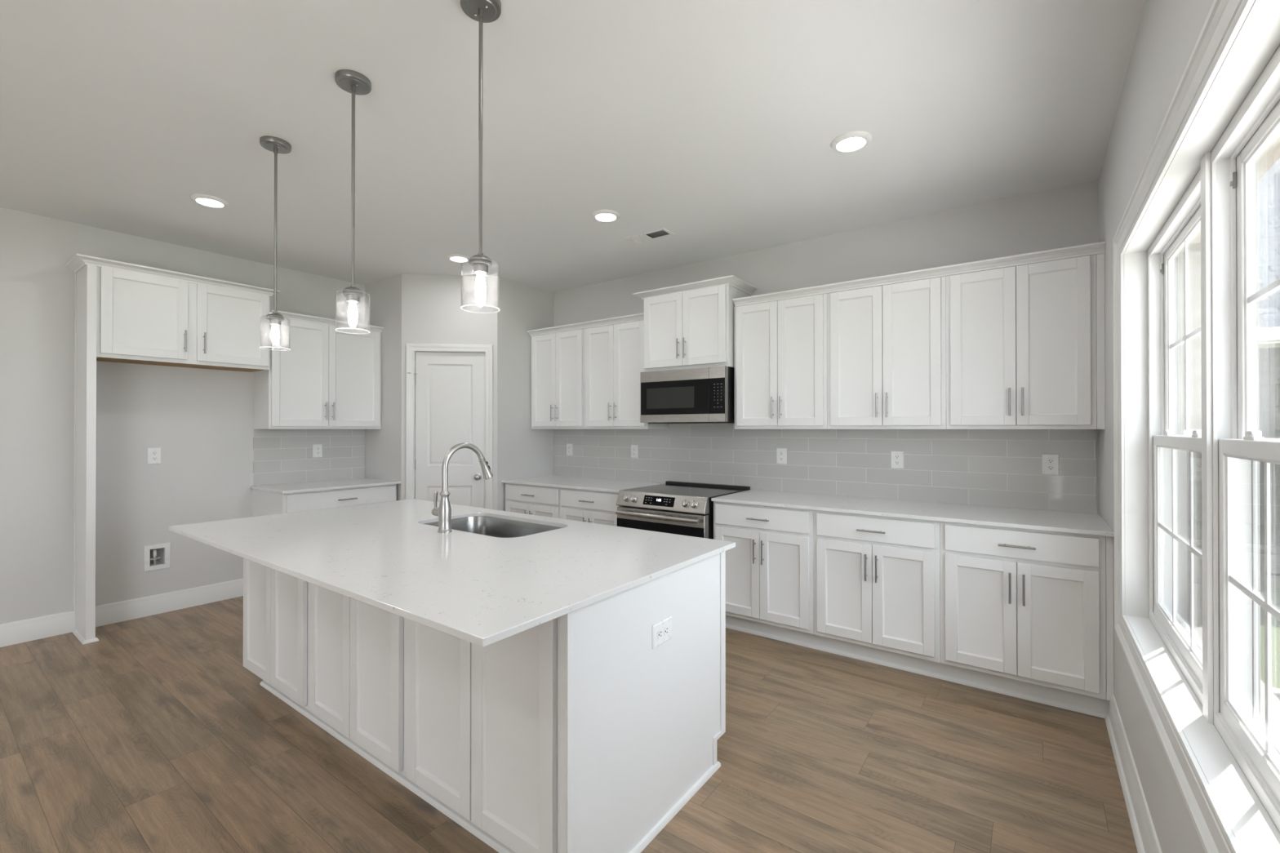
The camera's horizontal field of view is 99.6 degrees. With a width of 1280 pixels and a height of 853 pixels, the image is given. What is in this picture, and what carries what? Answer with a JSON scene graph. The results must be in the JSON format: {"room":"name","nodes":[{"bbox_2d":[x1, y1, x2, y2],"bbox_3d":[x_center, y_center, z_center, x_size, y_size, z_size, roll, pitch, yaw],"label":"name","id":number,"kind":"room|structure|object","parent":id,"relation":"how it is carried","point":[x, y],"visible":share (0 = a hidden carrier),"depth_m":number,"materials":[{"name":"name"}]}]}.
{"room":"kitchen","nodes":[
{"label":"kitchen","id":0,"kind":"room"},
{"bbox_2d":[0,206,364,624],"bbox_3d":[-4.579,-0.002,2.660,0.120,2.743,8.920,0,0,36],"label":"wall","id":1,"kind":"structure","parent":0,"point":[202,420],"depth_m":3.78,"materials":[{"name":"white paint"}]},
{"bbox_2d":[0,610,75,647],"bbox_3d":[-5.468,1.294,1.317,0.014,0.140,5.710,0,0,36],"label":"baseboard","id":2,"kind":"structure","parent":1,"relation":"attached to","point":[51,625],"depth_m":3.48,"materials":[{"name":"white wood"}]},
{"bbox_2d":[146,447,161,464],"bbox_3d":[-3.554,0.215,3.960,0.008,0.118,0.078,0,0,36],"label":"wall outlet","id":3,"kind":"object","parent":1,"relation":"attached to","point":[153,455],"visible":1,"depth_m":3.96,"materials":[{"name":"white plastic"}]},
{"bbox_2d":[151,451,157,455],"bbox_3d":[-3.552,0.196,3.958,0.002,0.027,0.029,0,0,36],"label":"socket","id":4,"kind":"object","parent":3,"relation":"attached to","point":[153,453],"depth_m":3.96,"materials":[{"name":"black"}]},
{"bbox_2d":[143,542,170,572],"bbox_3d":[-3.578,0.958,3.996,0.095,0.188,0.149,0,0,36],"label":"box","id":5,"kind":"object","parent":1,"relation":"attached to","point":[156,557],"visible":1,"depth_m":4.00,"materials":[{"name":"white plastic"}]},
{"bbox_2d":[95,578,243,626],"bbox_3d":[-3.475,1.306,4.060,0.014,0.140,0.978,0,0,36],"label":"baseboard","id":6,"kind":"structure","parent":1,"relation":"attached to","point":[124,611],"depth_m":4.00,"materials":[{"name":"white wood"}]},
{"bbox_2d":[96,266,270,372],"bbox_3d":[-3.323,-0.739,3.959,0.388,0.582,0.980,0,0,36],"label":"upper cabinet","id":7,"kind":"object","parent":1,"relation":"attached to","point":[141,318],"visible":0.94,"depth_m":3.81,"materials":[{"name":"white wood"}]},
{"bbox_2d":[65,253,279,297],"bbox_3d":[-3.338,-1.053,3.943,0.382,0.047,1.125,0,0,36],"label":"crown molding","id":8,"kind":"structure","parent":7,"relation":"on","point":[78,261],"depth_m":3.71,"materials":[{"name":"white wood"}]},
{"bbox_2d":[253,429,364,485],"bbox_3d":[-2.919,0.257,4.833,0.009,0.467,0.920,0,0,36],"label":"backsplash","id":9,"kind":"structure","parent":1,"relation":"attached to","point":[280,456],"depth_m":4.78,"materials":[{"name":"tile"}]},
{"bbox_2d":[312,444,322,457],"bbox_3d":[-2.892,0.219,4.855,0.008,0.118,0.078,0,0,36],"label":"wall outlet","id":10,"kind":"object","parent":9,"relation":"attached to","point":[317,448],"visible":1,"depth_m":4.85,"materials":[{"name":"white plastic"}]},
{"bbox_2d":[253,309,384,429],"bbox_3d":[-2.776,-0.448,4.734,0.360,0.941,0.917,0,0,36],"label":"upper cabinet","id":11,"kind":"object","parent":1,"relation":"attached to","point":[328,378],"visible":0.9,"depth_m":4.59,"materials":[{"name":"white wood"}]},
{"bbox_2d":[364,274,401,500],"bbox_3d":[-2.362,0.008,5.062,0.642,2.743,0.100,0,0,36],"label":"wall","id":12,"kind":"structure","parent":0,"point":[383,446],"depth_m":4.96,"materials":[{"name":"white paint"}]},
{"bbox_2d":[401,274,497,510],"bbox_3d":[-1.717,0.008,4.919,0.842,2.743,0.100,0,0,-5],"label":"wall","id":13,"kind":"structure","parent":0,"point":[432,313],"depth_m":4.87,"materials":[{"name":"white paint"}]},
{"bbox_2d":[405,343,493,509],"bbox_3d":[-1.714,0.319,4.909,0.758,2.120,0.118,0,0,-5],"label":"trim","id":14,"kind":"structure","parent":13,"relation":"attached to","point":[411,348],"depth_m":4.85,"materials":[{"name":"white wood"}]},
{"bbox_2d":[414,351,485,508],"bbox_3d":[-1.716,0.350,4.871,0.626,2.042,0.106,0,0,-5],"label":"door","id":15,"kind":"structure","parent":13,"relation":"in","point":[451,387],"depth_m":4.89,"materials":[{"name":"white wood"}]},
{"bbox_2d":[497,275,553,511],"bbox_3d":[-1.125,0.009,5.223,0.100,2.743,0.713,0,0,36],"label":"wall","id":16,"kind":"structure","parent":0,"point":[523,451],"depth_m":5.11,"materials":[{"name":"white paint"}]},
{"bbox_2d":[0,595,1137,852],"bbox_3d":[-2.263,1.388,0.972,5.805,0.050,9.120,0,0,36],"label":"floor","id":17,"kind":"structure","parent":0,"point":[154,735],"depth_m":2.18,"materials":[{"name":"wood"}]},
{"bbox_2d":[71,264,98,644],"bbox_3d":[-3.634,0.171,3.546,0.366,2.404,0.073,0,0,36],"label":"end panel","id":18,"kind":"object","parent":17,"relation":"on","point":[86,280],"visible":1,"depth_m":3.46,"materials":[{"name":"white wood"}]},
{"bbox_2d":[243,558,309,711],"bbox_3d":[-1.515,0.937,2.995,0.746,0.868,0.920,0,0,36],"label":"base cabinet","id":19,"kind":"object","parent":17,"relation":"on","point":[276,603],"visible":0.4,"depth_m":2.60,"materials":[{"name":"white wood"}]},
{"bbox_2d":[252,484,396,516],"bbox_3d":[-2.666,0.944,4.633,0.651,0.868,0.907,0,0,36],"label":"base cabinet","id":20,"kind":"object","parent":17,"relation":"on","point":[264,503],"visible":0.16,"depth_m":4.36,"materials":[{"name":"white wood"}]},
{"bbox_2d":[249,477,400,493],"bbox_3d":[-2.671,0.500,4.638,0.638,0.020,0.944,0,0,36],"label":"countertop","id":21,"kind":"structure","parent":20,"relation":"on","point":[295,487],"depth_m":4.50,"materials":[{"name":"white stone"}]},
{"bbox_2d":[309,582,407,777],"bbox_3d":[-0.898,0.935,2.546,0.777,0.868,0.920,0,0,36],"label":"base cabinet","id":22,"kind":"object","parent":17,"relation":"on","point":[358,650],"visible":0.35,"depth_m":2.14,"materials":[{"name":"white wood"}]},
{"bbox_2d":[259,680,515,852],"bbox_3d":[-1.026,1.358,2.311,2.264,0.021,0.259,0,0,36],"label":"toe kick","id":23,"kind":"object","parent":17,"relation":"on","point":[446,811],"visible":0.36,"depth_m":2.08,"materials":[{"name":"white wood"}]},
{"bbox_2d":[406,617,559,852],"bbox_3d":[-0.269,0.934,2.089,0.776,0.868,0.920,0,0,36],"label":"base cabinet","id":24,"kind":"object","parent":17,"relation":"on","point":[483,723],"visible":0.39,"depth_m":1.67,"materials":[{"name":"white wood"}]},
{"bbox_2d":[168,498,735,647],"bbox_3d":[-0.938,0.491,2.426,2.375,0.020,1.274,0,0,36],"label":"countertop","id":25,"kind":"structure","parent":24,"relation":"on","point":[482,590],"depth_m":1.97,"materials":[{"name":"white stone"}]},
{"bbox_2d":[431,442,493,533],"bbox_3d":[-0.843,0.279,2.582,0.113,0.405,0.297,0,0,36],"label":"faucet","id":26,"kind":"object","parent":25,"relation":"on","point":[443,512],"visible":1,"depth_m":2.47,"materials":[{"name":"silver metal"}]},
{"bbox_2d":[424,515,563,537],"bbox_3d":[-0.737,0.606,2.686,0.781,0.206,0.457,0,0,36],"label":"sink","id":27,"kind":"object","parent":25,"relation":"in","point":[482,525],"visible":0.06,"depth_m":2.96,"materials":[{"name":"silver metal"}]},
{"bbox_2d":[505,483,560,518],"bbox_3d":[-0.781,0.946,4.983,0.702,0.868,0.690,0,0,36],"label":"base cabinet","id":28,"kind":"object","parent":17,"relation":"on","point":[539,500],"visible":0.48,"depth_m":4.71,"materials":[{"name":"white wood"}]},
{"bbox_2d":[501,475,664,493],"bbox_3d":[-0.512,0.501,4.803,1.382,0.020,0.668,0,0,36],"label":"countertop","id":29,"kind":"structure","parent":28,"relation":"on","point":[553,481],"depth_m":4.71,"materials":[{"name":"white stone"}]},
{"bbox_2d":[560,488,619,526],"bbox_3d":[-0.228,0.944,4.581,0.663,0.868,0.690,0,0,36],"label":"base cabinet","id":30,"kind":"object","parent":17,"relation":"on","point":[576,504],"visible":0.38,"depth_m":4.33,"materials":[{"name":"white wood"}]},
{"bbox_2d":[559,551,725,852],"bbox_3d":[0.068,0.933,1.859,0.039,0.868,0.938,0,0,36],"label":"island end panel","id":31,"kind":"object","parent":17,"relation":"on","point":[641,725],"visible":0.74,"depth_m":1.75,"materials":[{"name":"white wood"}]},
{"bbox_2d":[652,616,671,648],"bbox_3d":[0.078,0.706,1.857,0.008,0.078,0.118,0,0,36],"label":"wall outlet","id":32,"kind":"object","parent":31,"relation":"attached to","point":[662,630],"visible":1,"depth_m":1.85,"materials":[{"name":"white plastic"}]},
{"bbox_2d":[657,629,662,639],"bbox_3d":[0.069,0.706,1.839,0.002,0.029,0.027,0,0,36],"label":"socket","id":33,"kind":"object","parent":32,"relation":"attached to","point":[660,631],"depth_m":1.84,"materials":[{"name":"white plastic"}]},
{"bbox_2d":[664,626,668,635],"bbox_3d":[0.092,0.707,1.871,0.002,0.029,0.027,0,0,36],"label":"socket","id":34,"kind":"object","parent":32,"relation":"attached to","point":[666,628],"depth_m":1.87,"materials":[{"name":"white plastic"}]},
{"bbox_2d":[615,480,750,539],"bbox_3d":[0.324,0.920,4.111,0.755,0.911,0.781,0,0,36],"label":"range","id":35,"kind":"object","parent":17,"relation":"on","point":[677,508],"visible":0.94,"depth_m":3.86,"materials":[{"name":"silver metal"}]},
{"bbox_2d":[625,483,746,499],"bbox_3d":[0.342,0.490,4.138,0.755,0.014,0.610,0,0,36],"label":"cooktop","id":36,"kind":"object","parent":35,"relation":"in","point":[698,490],"depth_m":4.16,"materials":[{"name":"black glass"}]},
{"bbox_2d":[713,501,813,634],"bbox_3d":[0.949,0.940,3.726,0.684,0.868,0.690,0,0,36],"label":"base cabinet","id":37,"kind":"object","parent":17,"relation":"on","point":[770,567],"visible":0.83,"depth_m":3.44,"materials":[{"name":"white wood"}]},
{"bbox_2d":[711,489,1114,537],"bbox_3d":[1.513,0.494,3.331,2.063,0.020,0.668,0,0,36],"label":"countertop","id":38,"kind":"structure","parent":37,"relation":"on","point":[1086,523],"depth_m":3.08,"materials":[{"name":"white stone"}]},
{"bbox_2d":[813,510,940,662],"bbox_3d":[1.500,0.939,3.325,0.678,0.868,0.690,0,0,36],"label":"base cabinet","id":39,"kind":"object","parent":17,"relation":"on","point":[877,579],"visible":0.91,"depth_m":3.06,"materials":[{"name":"white wood"}]},
{"bbox_2d":[725,614,1108,718],"bbox_3d":[1.373,1.319,3.135,2.064,0.106,0.024,0,0,36],"label":"toe kick","id":40,"kind":"object","parent":17,"relation":"on","point":[1093,706],"visible":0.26,"depth_m":2.96,"materials":[{"name":"white wood"}]},
{"bbox_2d":[940,521,1113,701],"bbox_3d":[2.058,0.937,2.919,0.700,0.868,0.690,0,0,36],"label":"base cabinet","id":41,"kind":"object","parent":17,"relation":"on","point":[1024,605],"depth_m":2.65,"materials":[{"name":"white wood"}]},
{"bbox_2d":[0,0,1145,292],"bbox_3d":[-2.263,-1.430,0.983,5.805,0.100,9.120,0,0,36],"label":"ceiling","id":42,"kind":"structure","parent":0,"point":[713,124],"depth_m":2.40,"materials":[{"name":"white paint"}]},
{"bbox_2d":[190,193,229,208],"bbox_3d":[-2.606,-1.362,3.278,0.186,0.017,0.186,0,0,36],"label":"recessed light","id":43,"kind":"object","parent":42,"relation":"in","point":[206,200],"visible":1,"depth_m":3.25,"materials":[{"name":"white plastic"}]},
{"bbox_2d":[195,198,223,207],"bbox_3d":[-2.606,-1.355,3.278,0.131,0.001,0.131,0,0,36],"label":"diffuser","id":44,"kind":"object","parent":43,"relation":"attached to","point":[212,202],"depth_m":3.27,"materials":[{"name":"white plastic"}]},
{"bbox_2d":[259,135,291,351],"bbox_3d":[-1.763,-0.874,2.616,0.128,0.998,0.128,0,0,36],"label":"pendant light","id":45,"kind":"object","parent":42,"relation":"hanging from","point":[277,145],"visible":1,"depth_m":2.61,"materials":[{"name":"silver metal"}]},
{"bbox_2d":[266,316,284,325],"bbox_3d":[-1.763,-0.506,2.615,0.072,0.032,0.072,0,0,36],"label":"socket","id":46,"kind":"object","parent":45,"relation":"attached to","point":[273,321],"depth_m":2.60,"materials":[{"name":"silver metal"}]},
{"bbox_2d":[334,69,371,333],"bbox_3d":[-1.137,-0.876,2.144,0.128,0.998,0.128,0,0,36],"label":"pendant light","id":47,"kind":"object","parent":42,"relation":"hanging from","point":[354,82],"visible":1,"depth_m":2.14,"materials":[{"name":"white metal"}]},
{"bbox_2d":[342,292,363,303],"bbox_3d":[-1.137,-0.508,2.143,0.072,0.032,0.072,0,0,36],"label":"socket","id":48,"kind":"object","parent":47,"relation":"attached to","point":[351,297],"depth_m":2.12,"materials":[{"name":"silver metal"}]},
{"bbox_2d":[446,253,470,262],"bbox_3d":[-1.464,-1.357,4.373,0.186,0.017,0.186,0,0,36],"label":"recessed light","id":49,"kind":"object","parent":42,"relation":"in","point":[454,257],"visible":0.89,"depth_m":4.34,"materials":[{"name":"white plastic"}]},
{"bbox_2d":[450,257,466,262],"bbox_3d":[-1.464,-1.351,4.373,0.131,0.001,0.131,0,0,36],"label":"diffuser","id":50,"kind":"object","parent":49,"relation":"attached to","point":[454,259],"depth_m":4.36,"materials":[{"name":"white"}]},
{"bbox_2d":[460,0,501,313],"bbox_3d":[-0.516,-0.878,1.750,0.128,0.998,0.128,0,0,36],"label":"pendant light","id":51,"kind":"object","parent":42,"relation":"hanging from","point":[482,11],"visible":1,"depth_m":1.75,"materials":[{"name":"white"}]},
{"bbox_2d":[468,260,492,275],"bbox_3d":[-0.516,-0.510,1.749,0.072,0.032,0.072,0,0,36],"label":"socket","id":52,"kind":"object","parent":51,"relation":"attached to","point":[479,267],"depth_m":1.73,"materials":[{"name":"silver metal"}]},
{"bbox_2d":[591,208,620,222],"bbox_3d":[-0.222,-1.361,3.504,0.186,0.017,0.186,0,0,36],"label":"recessed light","id":53,"kind":"object","parent":42,"relation":"in","point":[604,215],"visible":1,"depth_m":3.48,"materials":[{"name":"white plastic"}]},
{"bbox_2d":[595,213,615,221],"bbox_3d":[-0.222,-1.354,3.504,0.131,0.001,0.131,0,0,36],"label":"diffuser","id":54,"kind":"object","parent":53,"relation":"attached to","point":[600,217],"depth_m":3.50,"materials":[{"name":"white plastic"}]},
{"bbox_2d":[626,227,675,243],"bbox_3d":[0.071,-1.365,3.879,0.330,0.006,0.146,0,0,36],"label":"ceiling vent","id":55,"kind":"object","parent":42,"relation":"in","point":[647,236],"visible":1,"depth_m":3.87,"materials":[{"name":"white plastic"}]},
{"bbox_2d":[830,130,871,152],"bbox_3d":[1.016,-1.365,2.605,0.186,0.017,0.186,0,0,36],"label":"recessed light","id":56,"kind":"object","parent":42,"relation":"in","point":[851,141],"visible":1,"depth_m":2.58,"materials":[{"name":"white plastic"}]},
{"bbox_2d":[836,137,865,151],"bbox_3d":[1.016,-1.358,2.605,0.131,0.001,0.131,0,0,36],"label":"diffuser","id":57,"kind":"object","parent":56,"relation":"attached to","point":[843,144],"depth_m":2.60,"materials":[{"name":"white"}]},
{"bbox_2d":[553,179,1099,514],"bbox_3d":[0.434,0.006,4.604,5.705,2.743,0.120,0,0,36],"label":"wall","id":58,"kind":"structure","parent":0,"point":[1065,216],"depth_m":3.63,"materials":[{"name":"white paint"}]},
{"bbox_2d":[531,328,585,429],"bbox_3d":[-0.699,-0.425,5.132,0.692,0.897,0.361,0,0,36],"label":"upper cabinet","id":59,"kind":"object","parent":58,"relation":"attached to","point":[558,358],"visible":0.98,"depth_m":5.00,"materials":[{"name":"white wood"}]},
{"bbox_2d":[527,312,644,336],"bbox_3d":[-0.510,-0.898,4.810,1.382,0.046,0.052,0,0,36],"label":"crown molding","id":60,"kind":"structure","parent":59,"relation":"attached to","point":[638,317],"depth_m":4.76,"materials":[{"name":"white wood"}]},
{"bbox_2d":[585,320,667,429],"bbox_3d":[-0.140,-0.426,4.726,0.688,0.897,0.361,0,0,36],"label":"upper cabinet","id":61,"kind":"object","parent":58,"relation":"attached to","point":[615,353],"visible":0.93,"depth_m":4.60,"materials":[{"name":"white wood"}]},
{"bbox_2d":[632,275,757,372],"bbox_3d":[0.425,-0.755,4.273,0.888,0.637,0.432,0,0,36],"label":"upper cabinet","id":62,"kind":"object","parent":58,"relation":"attached to","point":[691,325],"visible":0.96,"depth_m":4.10,"materials":[{"name":"white wood"}]},
{"bbox_2d":[640,365,734,423],"bbox_3d":[0.427,-0.230,4.270,0.753,0.408,0.410,0,0,36],"label":"microwave","id":63,"kind":"object","parent":62,"relation":"attached to","point":[702,395],"visible":1,"depth_m":4.07,"materials":[{"name":"silver metal"}]},
{"bbox_2d":[734,293,827,429],"bbox_3d":[1.038,-0.430,3.870,0.674,0.897,0.361,0,0,36],"label":"upper cabinet","id":64,"kind":"object","parent":58,"relation":"attached to","point":[781,346],"visible":0.98,"depth_m":3.73,"materials":[{"name":"white wood"}]},
{"bbox_2d":[553,423,1097,513],"bbox_3d":[0.828,0.132,4.238,4.214,0.712,0.009,0,0,36],"label":"backsplash","id":65,"kind":"structure","parent":58,"relation":"attached to","point":[997,468],"depth_m":3.73,"materials":[{"name":"tile"}]},
{"bbox_2d":[566,443,572,455],"bbox_3d":[-0.697,0.228,5.334,0.078,0.118,0.008,0,0,36],"label":"wall outlet","id":66,"kind":"object","parent":65,"relation":"attached to","point":[569,446],"visible":1,"depth_m":5.33,"materials":[{"name":"white plastic"}]},
{"bbox_2d":[631,444,638,457],"bbox_3d":[-0.052,0.226,4.866,0.078,0.118,0.008,0,0,36],"label":"wall outlet","id":67,"kind":"object","parent":65,"relation":"attached to","point":[634,448],"visible":1,"depth_m":4.86,"materials":[{"name":"white plastic"}]},
{"bbox_2d":[776,448,786,464],"bbox_3d":[1.062,0.223,4.056,0.078,0.118,0.008,0,0,36],"label":"wall outlet","id":68,"kind":"object","parent":65,"relation":"attached to","point":[781,453],"visible":1,"depth_m":4.05,"materials":[{"name":"white plastic"}]},
{"bbox_2d":[890,450,903,468],"bbox_3d":[1.706,0.221,3.588,0.078,0.118,0.008,0,0,36],"label":"wall outlet","id":69,"kind":"object","parent":65,"relation":"attached to","point":[896,456],"visible":1,"depth_m":3.59,"materials":[{"name":"white plastic"}]},
{"bbox_2d":[1042,453,1059,475],"bbox_3d":[2.362,0.219,3.111,0.078,0.118,0.008,0,0,36],"label":"wall outlet","id":70,"kind":"object","parent":65,"relation":"attached to","point":[1051,463],"visible":1,"depth_m":3.11,"materials":[{"name":"white plastic"}]},
{"bbox_2d":[1047,458,1053,463],"bbox_3d":[2.361,0.199,3.109,0.029,0.027,0.002,0,0,36],"label":"socket","id":71,"kind":"object","parent":70,"relation":"attached to","point":[1049,460],"depth_m":3.11,"materials":[{"name":"white plastic"}]},
{"bbox_2d":[1047,465,1053,470],"bbox_3d":[2.361,0.238,3.109,0.029,0.027,0.002,0,0,36],"label":"socket","id":72,"kind":"object","parent":70,"relation":"attached to","point":[1049,467],"depth_m":3.11,"materials":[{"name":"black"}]},
{"bbox_2d":[827,275,946,429],"bbox_3d":[1.588,-0.431,3.470,0.684,0.897,0.361,0,0,36],"label":"upper cabinet","id":73,"kind":"object","parent":58,"relation":"attached to","point":[886,344],"visible":0.96,"depth_m":3.33,"materials":[{"name":"white wood"}]},
{"bbox_2d":[732,241,1105,306],"bbox_3d":[1.517,-0.904,3.337,2.056,0.046,0.052,0,0,36],"label":"crown molding","id":74,"kind":"structure","parent":73,"relation":"attached to","point":[1095,248],"depth_m":3.17,"materials":[{"name":"white wood"}]},
{"bbox_2d":[946,253,1105,429],"bbox_3d":[2.152,-0.433,3.060,0.708,0.897,0.361,0,0,36],"label":"upper cabinet","id":75,"kind":"object","parent":58,"relation":"attached to","point":[1021,340],"depth_m":2.92,"materials":[{"name":"white wood"}]},
{"bbox_2d":[1098,0,1279,852],"bbox_3d":[-0.015,-0.015,-0.657,0.154,2.743,8.920,0,0,36],"label":"wall","id":76,"kind":"structure","parent":0,"point":[1168,32],"depth_m":1.82,"materials":[{"name":"white paint"}]},
{"bbox_2d":[1104,694,1162,852],"bbox_3d":[-0.261,1.285,-0.845,0.029,0.140,8.334,0,0,36],"label":"baseboard","id":77,"kind":"structure","parent":76,"relation":"attached to","point":[1146,840],"depth_m":1.95,"materials":[{"name":"white wood"}]},
{"bbox_2d":[1147,168,1202,705],"bbox_3d":[1.767,0.029,1.738,0.080,1.448,0.916,0,0,36],"label":"window","id":78,"kind":"structure","parent":76,"relation":"in","point":[1175,460],"depth_m":2.00,"materials":[{"name":"white plastic"}]},
{"bbox_2d":[1158,448,1202,648],"bbox_3d":[1.752,0.373,1.748,0.005,0.606,0.788,0,0,36],"label":"grille","id":79,"kind":"object","parent":78,"relation":"attached to","point":[1170,620],"depth_m":1.85,"materials":[{"name":"white plastic"}]},
{"bbox_2d":[1169,240,1200,435],"bbox_3d":[1.778,-0.302,1.731,0.005,0.671,0.788,0,0,36],"label":"grille","id":80,"kind":"object","parent":78,"relation":"attached to","point":[1179,244],"depth_m":1.96,"materials":[{"name":"white plastic"}]},
{"bbox_2d":[1112,0,1254,852],"bbox_3d":[1.397,0.028,1.438,0.025,1.636,2.024,0,0,36],"label":"trim","id":81,"kind":"structure","parent":76,"relation":"attached to","point":[1224,20],"depth_m":1.39,"materials":[{"name":"white wood"}]},
{"bbox_2d":[1124,0,1279,852],"bbox_3d":[1.435,0.028,1.411,0.069,1.468,1.856,0,0,36],"label":"trim","id":82,"kind":"structure","parent":76,"relation":"attached to","point":[1258,38],"depth_m":1.51,"materials":[{"name":"white wood"}]},
{"bbox_2d":[1200,151,1213,724],"bbox_3d":[1.492,0.027,1.369,0.090,1.452,0.052,0,0,36],"label":"trim","id":83,"kind":"structure","parent":76,"relation":"attached to","point":[1206,193],"depth_m":1.38,"materials":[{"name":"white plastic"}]},
{"bbox_2d":[1210,45,1279,831],"bbox_3d":[1.226,0.026,0.994,0.080,1.448,0.916,0,0,36],"label":"window","id":84,"kind":"structure","parent":76,"relation":"in","point":[1246,464],"depth_m":1.32,"materials":[{"name":"glass"}]},
{"bbox_2d":[1229,462,1279,754],"bbox_3d":[1.211,0.370,1.004,0.005,0.606,0.788,0,0,36],"label":"grille","id":85,"kind":"object","parent":84,"relation":"attached to","point":[1255,741],"depth_m":1.18,"materials":[{"name":"white plastic"}]},
{"bbox_2d":[1248,278,1279,303],"bbox_3d":[1.238,-0.305,0.987,0.005,0.671,0.788,0,0,36],"label":"grille","id":86,"kind":"object","parent":84,"relation":"attached to","point":[1253,295],"depth_m":1.25,"materials":[{"name":"white plastic"}]},
{"bbox_2d":[1177,129,1279,435],"bbox_3d":[1.567,0.154,1.333,0.066,3.020,14.000,0,0,36],"label":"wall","id":87,"kind":"structure","parent":0,"point":[1270,154],"depth_m":2.06,"materials":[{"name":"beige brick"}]},
{"label":"outside","id":88,"kind":"structure","parent":0,"visible":0},
{"bbox_3d":[20.566,1.718,2.354,29.503,0.100,52.000,0,0,36],"label":"ground","id":89,"kind":"structure","parent":88,"visible":0},
{"bbox_2d":[1257,157,1279,438],"bbox_3d":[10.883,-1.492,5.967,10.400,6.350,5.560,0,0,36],"label":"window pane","id":90,"kind":"object","parent":89,"relation":"on","point":[1268,186],"visible":0.02,"depth_m":6.07,"materials":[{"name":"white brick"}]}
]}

